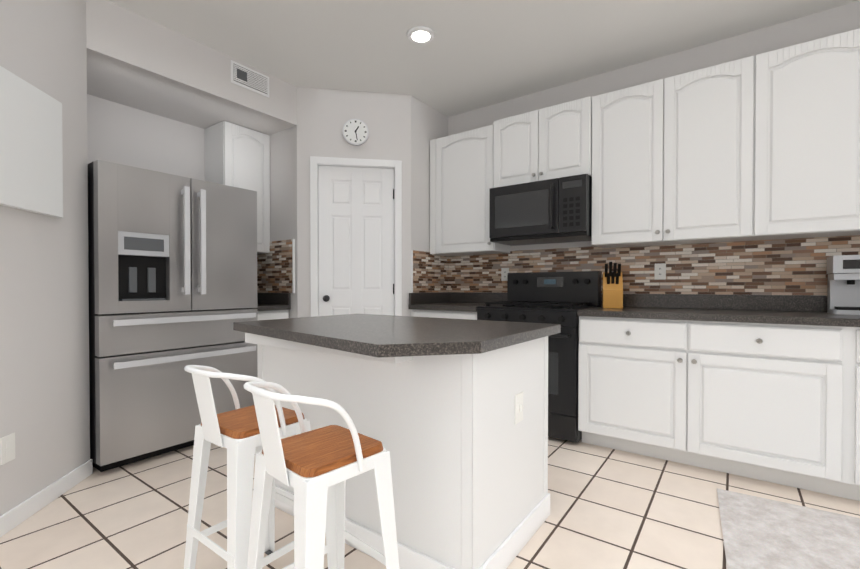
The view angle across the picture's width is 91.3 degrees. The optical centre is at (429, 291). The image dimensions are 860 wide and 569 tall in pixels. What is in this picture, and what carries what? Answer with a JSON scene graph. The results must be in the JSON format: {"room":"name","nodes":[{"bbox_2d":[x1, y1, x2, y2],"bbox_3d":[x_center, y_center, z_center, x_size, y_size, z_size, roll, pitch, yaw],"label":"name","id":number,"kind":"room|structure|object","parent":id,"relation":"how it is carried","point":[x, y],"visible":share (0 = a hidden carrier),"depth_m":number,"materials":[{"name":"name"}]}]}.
{"room":"kitchen","nodes":[
{"label":"kitchen","id":0,"kind":"room"},
{"bbox_2d":[0,0,89,515],"bbox_3d":[-1.795,-0.297,-0.459,5.300,2.740,4.440,0,1,36],"label":"wall","id":1,"kind":"structure","parent":0,"point":[44,355],"depth_m":2.08,"materials":[{"name":"paint"}]},
{"bbox_2d":[0,433,14,464],"bbox_3d":[-1.848,0.688,1.842,0.007,0.116,0.072,0,1,-9],"label":"electrical outlet","id":2,"kind":"object","parent":1,"relation":"attached to","point":[7,448],"visible":1,"depth_m":1.84,"materials":[{"name":"white plastic"}]},
{"bbox_2d":[0,66,62,217],"bbox_3d":[-1.789,-0.658,1.546,0.034,0.580,1.195,0,1,-9],"label":"picture","id":3,"kind":"object","parent":1,"relation":"attached to","point":[31,164],"visible":1,"depth_m":1.92},
{"bbox_2d":[0,459,92,536],"bbox_3d":[-1.461,1.032,-0.559,0.014,0.085,5.999,0,1,-9],"label":"baseboard","id":4,"kind":"structure","parent":1,"relation":"attached to","point":[14,517],"depth_m":2.03,"materials":[{"name":"paint"}]},
{"bbox_2d":[87,94,204,180],"bbox_3d":[-1.791,-0.344,3.934,0.150,2.740,2.680,0,1,36],"label":"wall","id":5,"kind":"structure","parent":0,"point":[117,133],"depth_m":3.23,"materials":[{"name":"paint"}]},
{"bbox_2d":[204,121,269,253],"bbox_3d":[-1.667,-0.865,3.667,0.355,1.048,0.413,0,1,36],"label":"upper cabinet","id":6,"kind":"object","parent":5,"relation":"attached to","point":[238,156],"visible":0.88,"depth_m":3.56,"materials":[{"name":"paint"}]},
{"bbox_2d":[269,125,297,317],"bbox_3d":[-1.372,-0.343,3.779,0.710,2.740,0.100,0,1,36],"label":"wall","id":7,"kind":"structure","parent":0,"point":[283,184],"depth_m":3.62,"materials":[{"name":"paint"}]},
{"bbox_2d":[297,87,410,317],"bbox_3d":[-0.647,-0.341,3.655,0.962,2.740,0.100,0,1,-9],"label":"wall","id":8,"kind":"structure","parent":0,"point":[324,116],"depth_m":3.58,"materials":[{"name":"paint"}]},
{"bbox_2d":[342,119,368,145],"bbox_3d":[-0.632,-1.355,3.576,0.220,0.220,0.038,0,1,-9],"label":"clock","id":9,"kind":"object","parent":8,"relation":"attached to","point":[355,132],"visible":0.98,"depth_m":3.56,"materials":[{"name":"white plastic"}]},
{"bbox_2d":[310,156,401,316],"bbox_3d":[-0.631,-0.052,3.635,0.769,2.162,0.152,0,1,-9],"label":"door","id":10,"kind":"structure","parent":8,"relation":"attached to","point":[355,235],"depth_m":3.63,"materials":[{"name":"paint"}]},
{"bbox_2d":[411,95,447,292],"bbox_3d":[-0.032,-0.344,3.950,0.100,2.740,0.590,0,1,36],"label":"wall","id":11,"kind":"structure","parent":0,"point":[428,123],"depth_m":3.80,"materials":[{"name":"paint"}]},
{"bbox_2d":[430,119,510,255],"bbox_3d":[0.380,-0.868,3.793,0.721,1.050,0.350,0,1,36],"label":"upper cabinet","id":12,"kind":"object","parent":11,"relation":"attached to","point":[464,166],"depth_m":3.67,"materials":[{"name":"paint"}]},
{"bbox_2d":[0,437,859,568],"bbox_3d":[-0.122,1.117,0.091,7.380,0.100,7.270,0,1,36],"label":"floor","id":13,"kind":"structure","parent":0,"point":[610,508],"depth_m":1.95,"materials":[{"name":"tile"}]},
{"bbox_2d":[88,160,257,471],"bbox_3d":[-1.855,0.144,2.938,0.860,1.784,0.957,0,1,36],"label":"refrigerator","id":14,"kind":"object","parent":13,"relation":"on","point":[172,263],"visible":0.92,"depth_m":2.59,"materials":[{"name":"metal"}]},
{"bbox_2d":[184,365,310,568],"bbox_3d":[-0.614,0.645,1.446,0.362,0.814,0.373,0,1,36],"label":"bar stool","id":15,"kind":"object","parent":13,"relation":"on","point":[236,433],"visible":0.62,"depth_m":1.34,"materials":[{"name":"white metal"}]},
{"bbox_2d":[252,293,290,320],"bbox_3d":[-1.552,0.522,3.593,0.645,1.015,0.403,0,1,36],"label":"base cabinet","id":16,"kind":"object","parent":13,"relation":"on","point":[271,306],"visible":0.06,"depth_m":3.55,"materials":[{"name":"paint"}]},
{"bbox_2d":[257,239,294,292],"bbox_3d":[-1.537,-0.213,3.582,0.674,0.454,0.414,0,1,36],"label":"tile backsplash","id":17,"kind":"structure","parent":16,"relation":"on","point":[276,269],"depth_m":3.67,"materials":[{"name":"tile"}]},
{"bbox_2d":[243,381,398,568],"bbox_3d":[-0.308,0.648,1.186,0.362,0.814,0.373,1,1,42],"label":"bar stool","id":18,"kind":"object","parent":13,"relation":"on","point":[315,469],"visible":1,"depth_m":1.15,"materials":[{"name":"white metal"}]},
{"bbox_2d":[245,338,549,568],"bbox_3d":[-0.186,0.621,2.014,1.278,0.850,0.807,0,1,36],"label":"kitchen island","id":19,"kind":"object","parent":13,"relation":"on","point":[450,414],"depth_m":1.59,"materials":[{"name":"paint"}]},
{"bbox_2d":[233,314,560,365],"bbox_3d":[-0.235,0.177,1.988,1.370,0.040,1.034,0,1,36],"label":"island countertop","id":20,"kind":"structure","parent":19,"relation":"on","point":[423,341],"depth_m":1.66,"materials":[{"name":"grey stone"}]},
{"bbox_2d":[408,292,506,319],"bbox_3d":[0.270,0.521,3.699,0.669,1.015,0.655,0,1,36],"label":"base cabinet","id":21,"kind":"object","parent":13,"relation":"on","point":[457,305],"visible":0.19,"depth_m":3.66,"materials":[{"name":"paint"}]},
{"bbox_2d":[477,271,600,442],"bbox_3d":[0.836,0.438,3.255,0.760,1.190,0.686,0,1,36],"label":"range","id":22,"kind":"object","parent":13,"relation":"on","point":[561,298],"visible":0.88,"depth_m":2.98,"materials":[{"name":"black metal"}]},
{"bbox_2d":[578,318,672,460],"bbox_3d":[1.448,0.599,2.863,0.688,0.875,0.629,0,1,36],"label":"base cabinet","id":23,"kind":"object","parent":13,"relation":"on","point":[625,365],"depth_m":2.64,"materials":[{"name":"paint"}]},
{"bbox_2d":[673,322,844,497],"bbox_3d":[1.925,0.603,2.517,0.738,0.875,0.629,0,1,36],"label":"base cabinet","id":24,"kind":"object","parent":13,"relation":"on","point":[763,387],"depth_m":2.25,"materials":[{"name":"paint"}]},
{"bbox_2d":[577,306,859,325],"bbox_3d":[2.255,0.148,2.264,2.692,0.040,0.644,0,1,36],"label":"countertop","id":25,"kind":"structure","parent":24,"relation":"on","point":[670,313],"depth_m":2.42,"materials":[{"name":"grey stone"}]},
{"bbox_2d":[603,262,622,307],"bbox_3d":[1.319,-0.046,3.039,0.130,0.330,0.203,0,1,22],"label":"knife block","id":26,"kind":"object","parent":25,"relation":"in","point":[613,289],"visible":1,"depth_m":2.98,"materials":[{"name":"brown wood"}]},
{"bbox_2d":[826,255,859,314],"bbox_3d":[2.354,-0.036,2.362,0.162,0.325,0.210,0,1,36],"label":"coffee maker","id":27,"kind":"object","parent":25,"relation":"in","point":[843,288],"visible":1,"depth_m":2.35,"materials":[{"name":"silver metal"}]},
{"bbox_2d":[717,488,859,568],"bbox_3d":[1.940,1.048,1.369,1.624,0.010,0.971,0,1,32],"label":"rug","id":28,"kind":"object","parent":13,"relation":"on","point":[761,533],"visible":1,"depth_m":1.79,"materials":[{"name":"white fabric"}]},
{"bbox_2d":[845,326,859,500],"bbox_3d":[2.629,0.609,2.007,1.000,0.875,0.629,0,1,36],"label":"base cabinet","id":29,"kind":"object","parent":13,"relation":"on","point":[852,333],"depth_m":2.05,"materials":[{"name":"paint"}]},
{"bbox_2d":[108,0,859,116],"bbox_3d":[-0.122,-1.722,0.061,7.380,0.100,7.270,0,1,36],"label":"ceiling","id":30,"kind":"structure","parent":0,"point":[474,55],"depth_m":2.80,"materials":[{"name":"paint"}]},
{"bbox_2d":[86,0,296,134],"bbox_3d":[-1.815,-1.546,3.155,0.710,0.320,1.410,0,1,36],"label":"soffit","id":31,"kind":"structure","parent":30,"relation":"attached to","point":[137,61],"depth_m":2.87,"materials":[{"name":"paint"}]},
{"bbox_2d":[231,60,268,97],"bbox_3d":[-1.352,-1.601,3.176,0.012,0.160,0.310,0,1,36],"label":"air vent grille","id":32,"kind":"object","parent":31,"relation":"attached to","point":[249,78],"visible":1,"depth_m":3.17,"materials":[{"name":"metal"}]},
{"bbox_2d":[407,26,434,43],"bbox_3d":[-0.060,-1.695,2.789,0.189,0.014,0.189,0,1,30],"label":"recessed light","id":33,"kind":"object","parent":30,"relation":"in","point":[420,34],"visible":0.96,"depth_m":2.75,"materials":[{"name":"paint"}]},
{"bbox_2d":[411,235,859,294],"bbox_3d":[1.685,-0.164,2.707,4.140,0.374,0.590,0,1,36],"label":"tile backsplash","id":34,"kind":"structure","parent":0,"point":[797,266],"depth_m":3.01,"materials":[{"name":"tile"}]},
{"bbox_2d":[448,1,859,295],"bbox_3d":[1.967,-0.334,2.958,7.380,2.740,0.150,0,1,36],"label":"wall","id":35,"kind":"structure","parent":0,"point":[827,23],"depth_m":3.02,"materials":[{"name":"paint"}]},
{"bbox_2d":[496,96,589,185],"bbox_3d":[0.937,-1.126,3.387,0.776,0.565,0.350,0,1,36],"label":"upper cabinet","id":36,"kind":"object","parent":35,"relation":"attached to","point":[552,142],"depth_m":3.21,"materials":[{"name":"paint"}]},
{"bbox_2d":[489,174,591,245],"bbox_3d":[0.904,-0.621,3.347,0.768,0.436,0.460,0,1,36],"label":"microwave","id":37,"kind":"object","parent":36,"relation":"attached to","point":[555,210],"visible":1,"depth_m":3.17,"materials":[{"name":"black metal"}]},
{"bbox_2d":[590,51,773,247],"bbox_3d":[1.631,-0.868,2.887,1.059,1.070,0.350,0,1,36],"label":"upper cabinet","id":38,"kind":"object","parent":35,"relation":"attached to","point":[764,146],"depth_m":2.70,"materials":[{"name":"paint"}]},
{"bbox_2d":[738,29,859,240],"bbox_3d":[2.431,-0.862,2.319,1.157,1.070,0.330,0,1,36],"label":"upper cabinet","id":39,"kind":"object","parent":35,"relation":"attached to","point":[815,91],"depth_m":2.33,"materials":[{"name":"paint"}]},
{"bbox_2d":[601,294,826,309],"bbox_3d":[2.438,0.076,2.515,2.692,0.099,0.021,0,1,36],"label":"backsplash","id":40,"kind":"structure","parent":0,"relation":"attached to","point":[686,301],"depth_m":2.82,"materials":[{"name":"grey stone"}]}
]}

